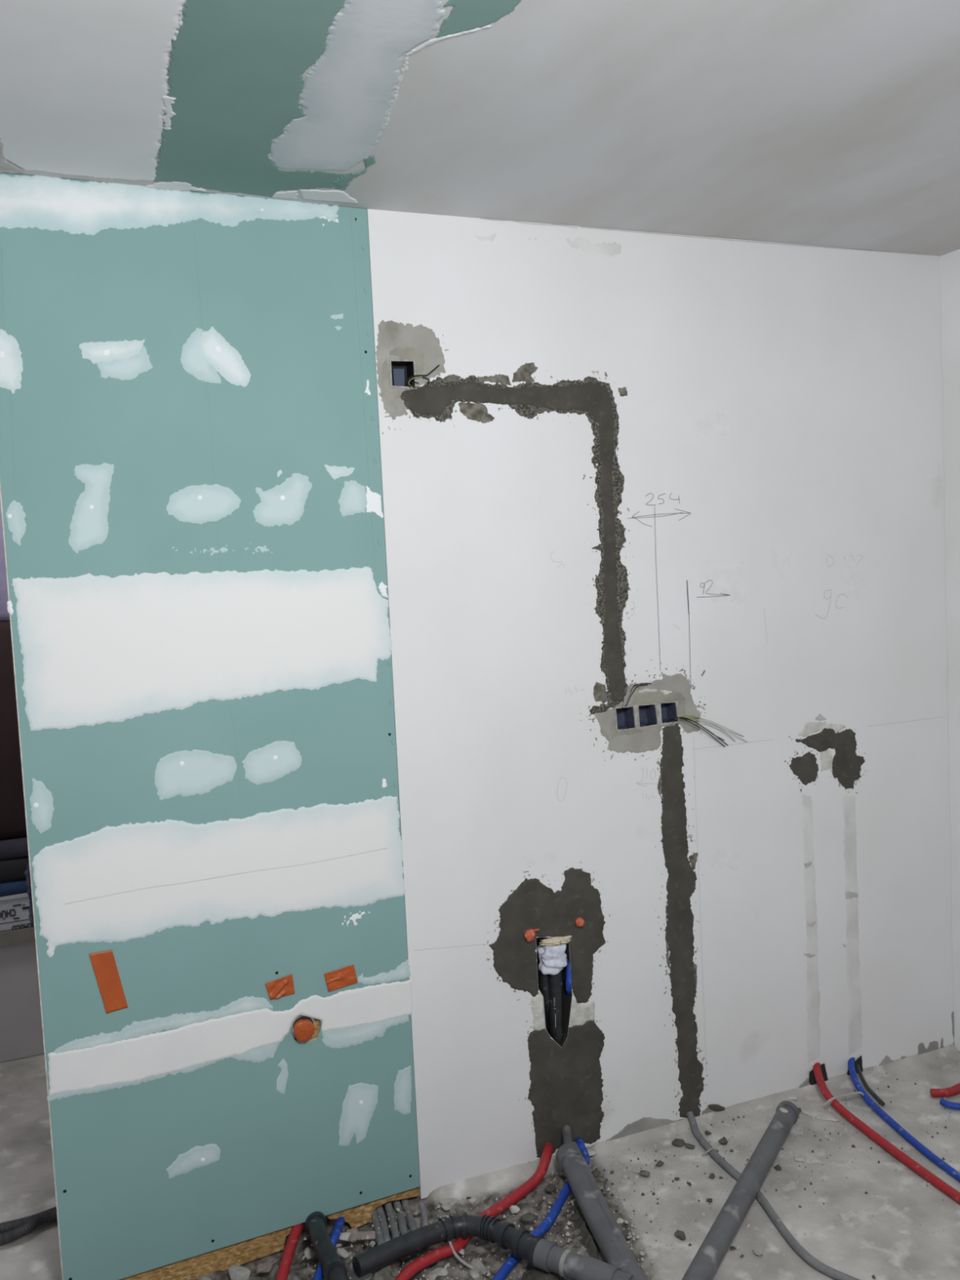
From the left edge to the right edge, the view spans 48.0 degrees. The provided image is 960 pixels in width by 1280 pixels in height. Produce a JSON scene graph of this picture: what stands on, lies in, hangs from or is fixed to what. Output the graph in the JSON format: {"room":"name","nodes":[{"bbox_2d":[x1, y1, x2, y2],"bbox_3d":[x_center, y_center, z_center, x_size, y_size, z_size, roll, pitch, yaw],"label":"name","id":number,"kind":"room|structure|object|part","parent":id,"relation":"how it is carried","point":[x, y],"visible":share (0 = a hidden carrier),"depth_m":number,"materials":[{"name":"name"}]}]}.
{"room":"building under construction","nodes":[
{"label":"building under construction","id":0,"kind":"room"},
{"bbox_2d":[0,942,44,1062],"bbox_3d":[-1.950,1.263,3.682,2.580,0.412,0.200,-4,4,-22],"label":"wall","id":1,"kind":"structure","parent":0,"point":[20,1018],"depth_m":3.72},
{"bbox_2d":[0,620,35,947],"bbox_3d":[-1.973,0.123,3.523,2.580,1.891,0.090,-4,4,-22],"label":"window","id":2,"kind":"structure","parent":1,"relation":"in","point":[15,926],"depth_m":3.68,"materials":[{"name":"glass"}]},
{"bbox_2d":[0,500,9,621],"bbox_3d":[-1.895,-0.436,3.518,2.200,0.785,0.088,-4,4,-22],"label":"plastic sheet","id":3,"kind":"object","parent":2,"relation":"hanging from","point":[4,615],"visible":0.02,"depth_m":3.64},
{"bbox_2d":[0,621,26,839],"bbox_3d":[-1.861,0.329,3.579,2.200,0.745,0.049,-4,4,-22],"label":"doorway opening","id":4,"kind":"object","parent":3,"relation":"hanging from","point":[12,811],"visible":0.08,"depth_m":3.67,"materials":[{"name":"brown fabric"}]},
{"bbox_2d":[0,909,15,919],"bbox_3d":[-1.623,0.936,3.667,0.077,0.031,0.001,-4,4,-22],"label":"print","id":5,"kind":"object","parent":2,"relation":"attached to","point":[4,913],"depth_m":3.67,"materials":[{"name":"grey"}]},
{"bbox_2d":[0,878,28,897],"bbox_3d":[-1.828,0.869,3.600,2.200,0.049,0.046,-4,4,-22],"label":"folded cloth","id":6,"kind":"object","parent":2,"relation":"on","point":[19,886],"visible":0.06,"depth_m":3.69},
{"bbox_2d":[0,855,29,881],"bbox_3d":[-1.831,0.805,3.596,2.200,0.075,0.047,-4,4,-22],"label":"folded cloth","id":7,"kind":"object","parent":6,"relation":"on","point":[11,868],"visible":0.1,"depth_m":3.68,"materials":[{"name":"grey"}]},
{"bbox_2d":[0,836,28,859],"bbox_3d":[-1.835,0.734,3.591,2.200,0.061,0.046,-4,4,-22],"label":"folded cloth","id":8,"kind":"object","parent":7,"relation":"on","point":[15,847],"visible":0.11,"depth_m":3.68,"materials":[{"name":"fabric"}]},
{"bbox_3d":[-1.933,0.961,3.582,2.580,0.107,0.070,-4,4,-22],"label":"frame","id":9,"kind":"part","parent":2,"relation":"part of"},
{"bbox_3d":[-1.925,1.040,3.578,2.580,0.050,0.070,-4,4,-22],"label":"sill","id":10,"kind":"part","parent":2,"relation":"part of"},
{"bbox_2d":[12,923,34,930],"bbox_3d":[-1.566,0.987,3.693,0.072,0.026,0.001,-4,4,-22],"label":"print","id":11,"kind":"object","parent":2,"relation":"on","point":[15,926],"depth_m":3.69,"materials":[{"name":"grey"}]},
{"bbox_2d":[0,0,959,256],"bbox_3d":[-0.377,-1.057,2.025,4.569,0.123,5.400,-4,4,-22],"label":"ceiling","id":12,"kind":"structure","parent":0,"point":[831,123],"depth_m":2.06,"materials":[{"name":"grey paint"}]},
{"bbox_2d":[0,1044,959,1279],"bbox_3d":[-0.253,1.508,2.206,4.570,0.076,5.400,-4,4,-22],"label":"floor","id":13,"kind":"structure","parent":0,"point":[27,1183],"depth_m":2.76,"materials":[{"name":"concrete"}]},
{"bbox_2d":[0,1206,56,1233],"bbox_3d":[-1.149,1.479,2.746,0.361,0.028,0.044,-4,4,-22],"label":"corrugated hose","id":14,"kind":"object","parent":13,"relation":"on","point":[8,1225],"visible":0.38,"depth_m":2.72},
{"bbox_2d":[0,1209,57,1245],"bbox_3d":[-1.169,1.481,2.697,0.283,0.032,0.058,-5,5,-29],"label":"corrugated hose","id":15,"kind":"object","parent":13,"relation":"on","point":[32,1224],"visible":0.82,"depth_m":2.70,"materials":[{"name":"plastic"}]},
{"bbox_2d":[200,1276,211,1279],"bbox_3d":[-0.638,1.495,2.495,0.038,0.023,0.052,-6,5,-36],"label":"rubble slab","id":16,"kind":"object","parent":13,"relation":"on","point":[202,1277],"visible":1,"depth_m":2.50,"materials":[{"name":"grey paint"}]},
{"bbox_2d":[0,172,420,1279],"bbox_3d":[-0.648,0.245,2.565,0.920,2.539,0.134,-5,4,-25],"label":"plasterboard","id":17,"kind":"object","parent":13,"relation":"on","point":[191,495],"visible":1,"depth_m":2.50,"materials":[{"name":"green paper"}]},
{"bbox_2d":[0,351,4,357],"bbox_3d":[-1.014,-0.605,2.280,0.012,0.013,0.001,-5,4,-25],"label":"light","id":18,"kind":"object","parent":17,"relation":"attached to","point":[2,353],"depth_m":2.28,"materials":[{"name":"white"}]},
{"bbox_2d":[24,862,34,924],"bbox_3d":[-0.989,0.560,2.372,0.018,0.147,0.022,-4,4,-22],"label":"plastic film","id":19,"kind":"object","parent":17,"relation":"attached to","point":[27,873],"visible":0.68,"depth_m":2.38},
{"bbox_2d":[33,802,39,808],"bbox_3d":[-0.968,0.361,2.348,0.011,0.011,0.001,-4,4,-22],"label":"screw","id":20,"kind":"object","parent":17,"relation":"attached to","point":[36,805],"depth_m":2.35,"materials":[{"name":"white"}]},
{"bbox_2d":[104,349,109,355],"bbox_3d":[-0.821,-0.633,2.370,0.015,0.015,0.001,-5,4,-25],"label":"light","id":21,"kind":"object","parent":17,"relation":"on","point":[106,351],"depth_m":2.37,"materials":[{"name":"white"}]},
{"bbox_2d":[88,950,128,1013],"bbox_3d":[-0.838,0.771,2.429,0.075,0.144,0.002,-5,4,-25],"label":"tape","id":22,"kind":"object","parent":17,"relation":"attached to","point":[104,964],"visible":1,"depth_m":2.43,"materials":[{"name":"plastic"}]},
{"bbox_2d":[215,346,220,351],"bbox_3d":[-0.601,-0.668,2.471,0.015,0.015,0.001,-5,4,-25],"label":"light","id":23,"kind":"object","parent":17,"relation":"attached to","point":[217,348],"depth_m":2.47,"materials":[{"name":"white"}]},
{"bbox_2d":[265,973,294,999],"bbox_3d":[-0.482,0.837,2.596,0.070,0.052,0.010,-5,4,-25],"label":"tape","id":24,"kind":"object","parent":17,"relation":"attached to","point":[284,986],"visible":1,"depth_m":2.60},
{"bbox_2d":[290,1015,315,1041],"bbox_3d":[-0.433,0.945,2.630,0.061,0.062,0.049,-4,4,-22],"label":"pipe stub","id":25,"kind":"object","parent":17,"relation":"attached to","point":[302,1028],"visible":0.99,"depth_m":2.61,"materials":[{"name":"orange"}]},
{"bbox_2d":[324,964,357,991],"bbox_3d":[-0.343,0.837,2.662,0.084,0.056,0.006,-5,4,-25],"label":"tape","id":26,"kind":"object","parent":17,"relation":"on","point":[345,976],"visible":1,"depth_m":2.66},
{"bbox_2d":[228,1263,250,1279],"bbox_3d":[-0.564,1.489,2.529,0.047,0.022,0.071,-4,4,-21],"label":"rubble slab","id":27,"kind":"object","parent":13,"relation":"on","point":[236,1272],"visible":1,"depth_m":2.52,"materials":[{"name":"grey paint"}]},
{"bbox_2d":[256,1257,279,1273],"bbox_3d":[-0.507,1.488,2.558,0.036,0.020,0.085,1,6,45],"label":"rubble slab","id":28,"kind":"object","parent":13,"relation":"on","point":[263,1267],"visible":1,"depth_m":2.55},
{"bbox_2d":[275,1222,304,1279],"bbox_3d":[-0.453,1.459,2.551,0.032,0.035,0.323,-3,4,1],"label":"conduit","id":29,"kind":"object","parent":13,"relation":"on","point":[287,1256],"visible":0.84,"depth_m":2.55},
{"bbox_2d":[303,1247,315,1259],"bbox_3d":[-0.412,1.480,2.599,0.026,0.016,0.036,-2,4,9],"label":"rubble slab","id":30,"kind":"object","parent":13,"relation":"on","point":[308,1252],"visible":0.98,"depth_m":2.59,"materials":[{"name":"grey paint"}]},
{"bbox_2d":[304,1211,349,1279],"bbox_3d":[-0.370,1.442,2.561,0.057,0.074,0.352,-4,4,-20],"label":"drain pipe","id":31,"kind":"object","parent":13,"relation":"on","point":[334,1268],"visible":0.95,"depth_m":2.51,"materials":[{"name":"plastic"}]},
{"bbox_2d":[312,1216,345,1279],"bbox_3d":[-0.359,1.463,2.587,0.034,0.050,0.346,-2,4,4],"label":"conduit","id":32,"kind":"object","parent":13,"relation":"on","point":[339,1224],"visible":0.65,"depth_m":2.60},
{"bbox_2d":[338,1231,350,1241],"bbox_3d":[-0.329,1.471,2.654,0.043,0.016,0.036,-3,4,1],"label":"rubble slab","id":33,"kind":"object","parent":13,"relation":"on","point":[347,1234],"visible":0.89,"depth_m":2.65,"materials":[{"name":"paint"}]},
{"bbox_2d":[336,1245,354,1257],"bbox_3d":[-0.336,1.478,2.591,0.074,0.018,0.031,-3,4,-1],"label":"rubble slab","id":34,"kind":"object","parent":13,"relation":"on","point":[342,1253],"visible":0.79,"depth_m":2.59,"materials":[{"name":"grey paint"}]},
{"bbox_2d":[347,1227,358,1243],"bbox_3d":[-0.314,1.470,2.657,0.037,0.017,0.055,-1,4,23],"label":"rubble slab","id":35,"kind":"object","parent":13,"relation":"on","point":[352,1237],"visible":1,"depth_m":2.65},
{"bbox_2d":[355,1273,373,1279],"bbox_3d":[-0.259,1.477,2.503,0.058,0.018,0.072,-3,4,-1],"label":"rubble slab","id":36,"kind":"object","parent":13,"relation":"on","point":[368,1276],"visible":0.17,"depth_m":2.49,"materials":[{"name":"grey paint"}]},
{"bbox_2d":[355,1231,375,1239],"bbox_3d":[-0.284,1.468,2.654,0.061,0.018,0.037,-3,4,-4],"label":"rubble slab","id":37,"kind":"object","parent":13,"relation":"on","point":[359,1234],"visible":0.96,"depth_m":2.65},
{"bbox_2d":[370,1240,375,1247],"bbox_3d":[-0.259,1.460,2.603,0.013,0.008,0.018,-1,4,25],"label":"chunk","id":38,"kind":"object","parent":13,"relation":"on","point":[373,1243],"visible":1,"depth_m":2.60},
{"bbox_2d":[371,1208,384,1245],"bbox_3d":[-0.251,1.463,2.660,0.028,0.058,0.255,-4,4,-14],"label":"conduit","id":39,"kind":"object","parent":13,"relation":"on","point":[375,1220],"visible":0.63,"depth_m":2.68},
{"bbox_2d":[375,1204,390,1242],"bbox_3d":[-0.237,1.462,2.666,0.029,0.057,0.258,-4,4,-14],"label":"conduit","id":40,"kind":"object","parent":13,"relation":"on","point":[380,1211],"visible":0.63,"depth_m":2.70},
{"bbox_2d":[383,1200,408,1261],"bbox_3d":[-0.214,1.460,2.674,0.029,0.058,0.265,-4,4,-14],"label":"conduit","id":41,"kind":"object","parent":13,"relation":"on","point":[394,1231],"visible":0.66,"depth_m":2.71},
{"bbox_2d":[392,1199,416,1257],"bbox_3d":[-0.194,1.460,2.686,0.029,0.061,0.261,-4,4,-13],"label":"conduit","id":42,"kind":"object","parent":13,"relation":"on","point":[397,1204],"visible":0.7,"depth_m":2.72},
{"bbox_2d":[400,1198,426,1253],"bbox_3d":[-0.173,1.458,2.698,0.028,0.059,0.254,-4,4,-14],"label":"conduit","id":43,"kind":"object","parent":13,"relation":"on","point":[411,1224],"visible":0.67,"depth_m":2.72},
{"bbox_2d":[413,1209,420,1215],"bbox_3d":[-0.160,1.456,2.737,0.020,0.010,0.014,-4,4,-22],"label":"chunk","id":44,"kind":"object","parent":13,"relation":"on","point":[418,1211],"visible":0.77,"depth_m":2.73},
{"bbox_2d":[418,1202,428,1248],"bbox_3d":[-0.138,1.441,2.650,0.023,0.058,0.112,-3,4,-5],"label":"conduit","id":45,"kind":"object","parent":13,"relation":"on","point":[424,1213],"visible":0.59,"depth_m":2.67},
{"bbox_2d":[425,1267,448,1279],"bbox_3d":[-0.099,1.472,2.495,0.031,0.015,0.052,1,5,41],"label":"rubble slab","id":46,"kind":"object","parent":13,"relation":"on","point":[438,1271],"visible":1,"depth_m":2.49,"materials":[{"name":"grey paint"}]},
{"bbox_2d":[441,1202,451,1210],"bbox_3d":[-0.085,1.442,2.744,0.030,0.008,0.026,1,5,40],"label":"chunk","id":47,"kind":"object","parent":13,"relation":"on","point":[447,1206],"visible":1,"depth_m":2.74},
{"bbox_2d":[438,1198,457,1206],"bbox_3d":[-0.082,1.450,2.776,0.055,0.017,0.037,-1,4,25],"label":"rubble slab","id":48,"kind":"object","parent":13,"relation":"on","point":[453,1202],"visible":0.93,"depth_m":2.77,"materials":[{"name":"grey paint"}]},
{"bbox_2d":[458,1248,464,1254],"bbox_3d":[-0.043,1.452,2.560,0.014,0.009,0.022,-2,4,12],"label":"chunk","id":49,"kind":"object","parent":13,"relation":"on","point":[461,1251],"visible":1,"depth_m":2.55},
{"bbox_2d":[469,1198,475,1204],"bbox_3d":[-0.018,1.449,2.795,0.038,0.010,0.034,-6,5,-36],"label":"rubble slab","id":50,"kind":"object","parent":13,"relation":"on","point":[473,1200],"visible":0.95,"depth_m":2.78,"materials":[{"name":"paint"}]},
{"bbox_2d":[394,1142,553,1279],"bbox_3d":[-0.007,1.415,2.643,0.077,0.069,0.731,0,5,37],"label":"conduit","id":51,"kind":"object","parent":13,"relation":"on","point":[437,1254],"visible":0.89,"depth_m":2.68,"materials":[{"name":"plastic"}]},
{"bbox_2d":[448,1240,474,1270],"bbox_3d":[-0.044,1.440,2.521,0.009,0.035,0.084,-6,5,-42],"label":"cable tie","id":52,"kind":"object","parent":51,"relation":"attached to","point":[455,1253],"visible":1,"depth_m":2.52,"materials":[{"name":"grey"}]},
{"bbox_2d":[469,1257,487,1279],"bbox_3d":[-0.006,1.463,2.512,0.043,0.025,0.076,-3,4,-6],"label":"rubble slab","id":53,"kind":"object","parent":13,"relation":"on","point":[476,1263],"visible":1,"depth_m":2.50,"materials":[{"name":"grey paint"}]},
{"bbox_2d":[351,1212,633,1279],"bbox_3d":[0.038,1.407,2.481,0.642,0.066,0.225,-2,4,11],"label":"drain pipe","id":54,"kind":"object","parent":13,"relation":"on","point":[541,1253],"visible":1,"depth_m":2.47,"materials":[{"name":"plastic"}]},
{"bbox_2d":[533,1238,558,1272],"bbox_3d":[0.150,1.403,2.455,0.037,0.062,0.061,0,5,35],"label":"socket","id":55,"kind":"object","parent":54,"relation":"attached to","point":[545,1252],"depth_m":2.43,"materials":[{"name":"plastic"}]},
{"bbox_2d":[576,1254,621,1279],"bbox_3d":[0.263,1.405,2.378,0.083,0.062,0.061,0,5,35],"label":"socket","id":56,"kind":"object","parent":54,"relation":"attached to","point":[588,1268],"depth_m":2.37,"materials":[{"name":"plastic"}]},
{"bbox_2d":[491,1247,497,1252],"bbox_3d":[0.036,1.458,2.576,0.018,0.009,0.012,-5,5,-28],"label":"chunk","id":57,"kind":"object","parent":13,"relation":"on","point":[493,1250],"visible":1,"depth_m":2.57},
{"bbox_2d":[509,1205,519,1213],"bbox_3d":[0.087,1.434,2.712,0.023,0.016,0.026,-4,4,-23],"label":"chunk","id":58,"kind":"object","parent":13,"relation":"on","point":[513,1209],"visible":1,"depth_m":2.71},
{"bbox_2d":[519,1212,538,1221],"bbox_3d":[0.119,1.434,2.674,0.049,0.021,0.029,-2,4,10],"label":"lump","id":59,"kind":"object","parent":13,"relation":"on","point":[529,1216],"visible":1,"depth_m":2.67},
{"bbox_2d":[491,1137,589,1279],"bbox_3d":[0.158,1.405,2.660,0.071,0.064,0.684,-1,4,24],"label":"conduit","id":60,"kind":"object","parent":13,"relation":"on","point":[547,1223],"visible":0.58,"depth_m":2.64,"materials":[{"name":"plastic"}]},
{"bbox_2d":[545,1182,556,1192],"bbox_3d":[0.184,1.425,2.802,0.031,0.010,0.035,-5,4,-23],"label":"lump","id":61,"kind":"object","parent":13,"relation":"on","point":[550,1188],"visible":1,"depth_m":2.80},
{"bbox_2d":[587,1150,595,1155],"bbox_3d":[0.300,1.408,2.949,0.030,0.013,0.026,-1,4,23],"label":"chunk","id":62,"kind":"object","parent":13,"relation":"on","point":[591,1153],"visible":0.58,"depth_m":2.95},
{"bbox_2d":[591,1169,600,1177],"bbox_3d":[0.308,1.414,2.859,0.032,0.014,0.019,-6,5,-35],"label":"lump","id":63,"kind":"object","parent":13,"relation":"on","point":[595,1173],"visible":0.91,"depth_m":2.85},
{"bbox_2d":[555,1124,647,1279],"bbox_3d":[0.278,1.386,2.633,0.069,0.096,0.648,-4,4,-11],"label":"drain pipe","id":64,"kind":"object","parent":13,"relation":"on","point":[597,1215],"visible":0.98,"depth_m":2.61,"materials":[{"name":"plastic"}]},
{"bbox_2d":[617,1217,623,1223],"bbox_3d":[0.345,1.428,2.648,0.015,0.010,0.017,-6,5,-42],"label":"chunk","id":65,"kind":"object","parent":13,"relation":"on","point":[620,1220],"visible":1,"depth_m":2.64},
{"bbox_2d":[303,1055,959,1279],"bbox_3d":[0.711,1.421,2.529,2.105,0.008,1.090,-4,4,-22],"label":"crumbs","id":66,"kind":"object","parent":13,"relation":"on","point":[623,1203],"visible":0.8,"depth_m":2.74,"materials":[{"name":"concrete"}]},
{"bbox_2d":[631,1169,650,1176],"bbox_3d":[0.425,1.407,2.848,0.028,0.017,0.057,-7,6,-44],"label":"lump","id":67,"kind":"object","parent":13,"relation":"on","point":[642,1172],"visible":1,"depth_m":2.84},
{"bbox_2d":[655,1160,663,1165],"bbox_3d":[0.481,1.404,2.887,0.030,0.013,0.018,-6,5,-37],"label":"lump","id":68,"kind":"object","parent":13,"relation":"on","point":[660,1162],"visible":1,"depth_m":2.88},
{"bbox_2d":[671,1138,684,1146],"bbox_3d":[0.551,1.392,2.985,0.036,0.016,0.031,-1,4,20],"label":"lump","id":69,"kind":"object","parent":13,"relation":"on","point":[677,1142],"visible":1,"depth_m":2.98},
{"bbox_2d":[674,1228,685,1239],"bbox_3d":[0.479,1.425,2.588,0.026,0.011,0.046,-3,4,-6],"label":"lump","id":70,"kind":"object","parent":13,"relation":"on","point":[680,1234],"visible":1,"depth_m":2.58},
{"bbox_2d":[684,1142,694,1148],"bbox_3d":[0.578,1.394,2.968,0.030,0.008,0.027,-1,4,20],"label":"lump","id":71,"kind":"object","parent":13,"relation":"on","point":[687,1145],"visible":1,"depth_m":2.96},
{"bbox_2d":[702,1129,711,1134],"bbox_3d":[0.639,1.386,3.032,0.015,0.010,0.024,-6,5,-34],"label":"lump","id":72,"kind":"object","parent":13,"relation":"on","point":[707,1132],"visible":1,"depth_m":3.03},
{"bbox_2d":[706,1198,712,1202],"bbox_3d":[0.578,1.412,2.714,0.016,0.009,0.013,-3,4,1],"label":"lump","id":73,"kind":"object","parent":13,"relation":"on","point":[710,1200],"visible":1,"depth_m":2.71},
{"bbox_2d":[709,1173,715,1178],"bbox_3d":[0.608,1.403,2.818,0.018,0.011,0.016,-5,4,-24],"label":"lump","id":74,"kind":"object","parent":13,"relation":"on","point":[712,1175],"visible":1,"depth_m":2.81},
{"bbox_2d":[718,1137,728,1144],"bbox_3d":[0.671,1.388,2.978,0.027,0.011,0.048,0,5,38],"label":"lump","id":75,"kind":"object","parent":13,"relation":"on","point":[723,1140],"visible":1,"depth_m":2.98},
{"bbox_2d":[681,1100,799,1279],"bbox_3d":[0.659,1.368,2.676,0.061,0.061,0.863,0,5,30],"label":"drain pipe","id":76,"kind":"object","parent":13,"relation":"on","point":[705,1263],"visible":1,"depth_m":2.62,"materials":[{"name":"plastic"}]},
{"bbox_2d":[752,1247,763,1256],"bbox_3d":[0.647,1.422,2.504,0.018,0.012,0.026,-4,4,-21],"label":"chunk","id":77,"kind":"object","parent":13,"relation":"on","point":[757,1251],"visible":1,"depth_m":2.50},
{"bbox_2d":[686,1111,860,1279],"bbox_3d":[0.699,1.391,2.708,0.081,0.041,0.790,-4,4,-19],"label":"conduit","id":78,"kind":"object","parent":13,"relation":"on","point":[799,1250],"visible":0.92,"depth_m":2.60,"materials":[{"name":"plastic"}]},
{"bbox_2d":[702,1147,719,1155],"bbox_3d":[0.628,1.383,2.914,0.057,0.024,0.020,-5,4,-26],"label":"cable tie","id":79,"kind":"object","parent":78,"relation":"attached to","point":[709,1149],"visible":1,"depth_m":2.90,"materials":[{"name":"grey"}]},
{"bbox_2d":[773,1164,781,1170],"bbox_3d":[0.787,1.392,2.841,0.014,0.014,0.022,-6,5,-36],"label":"lump","id":80,"kind":"object","parent":13,"relation":"on","point":[777,1167],"visible":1,"depth_m":2.84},
{"bbox_2d":[855,1063,884,1106],"bbox_3d":[1.168,1.321,3.251,0.038,0.057,0.235,-2,4,4],"label":"conduit","id":81,"kind":"object","parent":13,"relation":"on","point":[868,1088],"visible":0.92,"depth_m":3.21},
{"bbox_2d":[813,1062,959,1204],"bbox_3d":[1.115,1.336,2.872,0.085,0.084,0.882,-4,4,-15],"label":"conduit","id":82,"kind":"object","parent":13,"relation":"on","point":[869,1132],"visible":0.97,"depth_m":2.91,"materials":[{"name":"plastic"}]},
{"bbox_2d":[823,1091,863,1108],"bbox_3d":[1.060,1.335,3.128,0.146,0.034,0.015,-4,4,-17],"label":"cable tie","id":83,"kind":"object","parent":82,"relation":"attached to","point":[829,1101],"visible":1,"depth_m":3.12,"materials":[{"name":"grey"}]},
{"bbox_2d":[848,1057,959,1182],"bbox_3d":[1.190,1.331,2.947,0.094,0.074,0.828,-3,4,-8],"label":"conduit","id":84,"kind":"object","parent":13,"relation":"on","point":[910,1139],"visible":1,"depth_m":2.98,"materials":[{"name":"plastic"}]},
{"bbox_2d":[929,1082,959,1097],"bbox_3d":[1.402,1.328,3.188,0.162,0.024,0.043,-4,4,-22],"label":"conduit piece","id":85,"kind":"object","parent":13,"relation":"on","point":[954,1090],"visible":1,"depth_m":3.16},
{"bbox_2d":[939,1097,959,1110],"bbox_3d":[1.385,1.338,3.094,0.119,0.020,0.034,-1,4,21],"label":"conduit piece","id":86,"kind":"object","parent":13,"relation":"on","point":[943,1102],"visible":1,"depth_m":3.09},
{"bbox_2d":[367,208,954,1199],"bbox_3d":[0.660,0.131,3.158,1.968,2.514,0.206,-4,4,-22],"label":"wall","id":87,"kind":"structure","parent":0,"point":[780,449],"depth_m":3.00,"materials":[{"name":"white paint"}]},
{"bbox_2d":[389,359,416,388],"bbox_3d":[-0.201,-0.659,2.686,0.067,0.071,0.056,-4,4,-22],"label":"box","id":88,"kind":"object","parent":87,"relation":"in","point":[401,370],"visible":0.84,"depth_m":2.69,"materials":[{"name":"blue plastic"}]},
{"bbox_2d":[407,364,439,387],"bbox_3d":[-0.142,-0.653,2.675,0.084,0.055,0.032,-3,4,-10],"label":"wire","id":89,"kind":"object","parent":88,"relation":"attached to","point":[437,366],"visible":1,"depth_m":2.67,"materials":[{"name":"black"}]},
{"bbox_2d":[374,320,445,422],"bbox_3d":[-0.170,-0.665,2.671,0.184,0.250,0.002,-4,4,-22],"label":"plaster","id":90,"kind":"object","parent":87,"relation":"attached to","point":[420,344],"visible":1,"depth_m":2.66,"materials":[{"name":"paint"}]},
{"bbox_2d":[400,362,630,715],"bbox_3d":[0.117,-0.251,2.808,0.653,0.936,0.005,-4,4,-22],"label":"mortar-filled wall chase","id":91,"kind":"object","parent":87,"relation":"attached to","point":[593,397],"visible":1,"depth_m":2.88,"materials":[{"name":"concrete"}]},
{"bbox_2d":[521,927,539,942],"bbox_3d":[0.136,0.782,2.858,0.049,0.036,0.030,-4,4,-22],"label":"pipe","id":92,"kind":"object","parent":87,"relation":"attached to","point":[528,934],"visible":1,"depth_m":2.85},
{"bbox_2d":[488,867,605,1003],"bbox_3d":[0.186,0.810,2.890,0.349,0.381,0.005,-4,4,-22],"label":"mortar patch","id":93,"kind":"object","parent":87,"relation":"attached to","point":[532,904],"visible":1,"depth_m":2.88,"materials":[{"name":"concrete"}]},
{"bbox_2d":[538,959,563,1045],"bbox_3d":[0.204,0.998,2.942,0.056,0.292,0.074,0,5,35],"label":"drain pipe","id":94,"kind":"object","parent":87,"relation":"attached to","point":[551,985],"visible":0.75,"depth_m":2.92,"materials":[{"name":"plastic"}]},
{"bbox_2d":[537,943,567,974],"bbox_3d":[0.199,0.855,2.906,0.080,0.090,0.048,-5,4,-25],"label":"plastic wrap","id":95,"kind":"object","parent":94,"relation":"on","point":[553,959],"visible":0.99,"depth_m":2.89,"materials":[{"name":"plastic"}]},
{"bbox_2d":[538,935,572,946],"bbox_3d":[0.203,0.811,2.901,0.102,0.030,0.029,-4,4,-22],"label":"foam piece","id":96,"kind":"object","parent":95,"relation":"on","point":[549,941],"visible":1,"depth_m":2.89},
{"bbox_2d":[527,1020,604,1158],"bbox_3d":[0.240,1.220,2.933,0.241,0.369,0.005,-4,4,-22],"label":"mortar patch","id":97,"kind":"object","parent":87,"relation":"attached to","point":[566,1084],"visible":0.95,"depth_m":2.93,"materials":[{"name":"concrete"}]},
{"bbox_2d":[564,958,572,995],"bbox_3d":[0.244,0.918,2.938,0.023,0.123,0.047,-2,4,7],"label":"conduit","id":98,"kind":"object","parent":87,"relation":"attached to","point":[568,972],"visible":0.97,"depth_m":2.92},
{"bbox_2d":[572,915,584,927],"bbox_3d":[0.267,0.762,2.912,0.033,0.030,0.030,-4,4,-22],"label":"pipe","id":99,"kind":"object","parent":87,"relation":"attached to","point":[577,921],"visible":1,"depth_m":2.90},
{"bbox_2d":[614,701,679,731],"bbox_3d":[0.453,0.208,2.999,0.207,0.067,0.056,-4,4,-22],"label":"box","id":100,"kind":"object","parent":87,"relation":"in","point":[638,716],"visible":0.84,"depth_m":3.00,"materials":[{"name":"blue plastic"}]},
{"bbox_2d":[616,683,651,710],"bbox_3d":[0.424,0.156,2.952,0.103,0.073,0.031,-3,4,-6],"label":"wire","id":101,"kind":"object","parent":100,"relation":"attached to","point":[639,683],"visible":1,"depth_m":2.94,"materials":[{"name":"black"}]},
{"bbox_2d":[666,715,747,746],"bbox_3d":[0.645,0.255,3.049,0.263,0.108,0.050,-4,4,-22],"label":"wire","id":102,"kind":"object","parent":100,"relation":"attached to","point":[682,717],"visible":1,"depth_m":3.02,"materials":[{"name":"black"}]},
{"bbox_2d":[594,671,701,753],"bbox_3d":[0.466,0.201,2.976,0.341,0.222,0.003,-4,4,-22],"label":"plaster","id":103,"kind":"object","parent":87,"relation":"attached to","point":[676,687],"visible":0.98,"depth_m":2.98,"materials":[{"name":"paint"}]},
{"bbox_2d":[657,723,704,1117],"bbox_3d":[0.572,0.810,3.049,0.127,1.159,0.004,-4,4,-22],"label":"mortar-filled wall chase","id":104,"kind":"object","parent":87,"relation":"attached to","point":[682,878],"visible":1,"depth_m":3.04,"materials":[{"name":"concrete"}]},
{"bbox_2d":[789,751,818,785],"bbox_3d":[0.961,0.382,3.188,0.108,0.103,0.004,-4,4,-22],"label":"mortar patch","id":105,"kind":"object","parent":87,"relation":"attached to","point":[806,766],"visible":1,"depth_m":3.19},
{"bbox_2d":[795,728,865,789],"bbox_3d":[1.052,0.358,3.224,0.257,0.200,0.004,-4,4,-22],"label":"mortar patch","id":106,"kind":"object","parent":87,"relation":"attached to","point":[846,766],"visible":1,"depth_m":3.24,"materials":[{"name":"concrete"}]},
{"bbox_2d":[940,248,959,1051],"bbox_3d":[2.145,0.140,1.932,0.150,2.500,3.200,-4,4,-22],"label":"wall","id":107,"kind":"structure","parent":0,"point":[949,262],"depth_m":3.33,"materials":[{"name":"white paint"}]}
]}

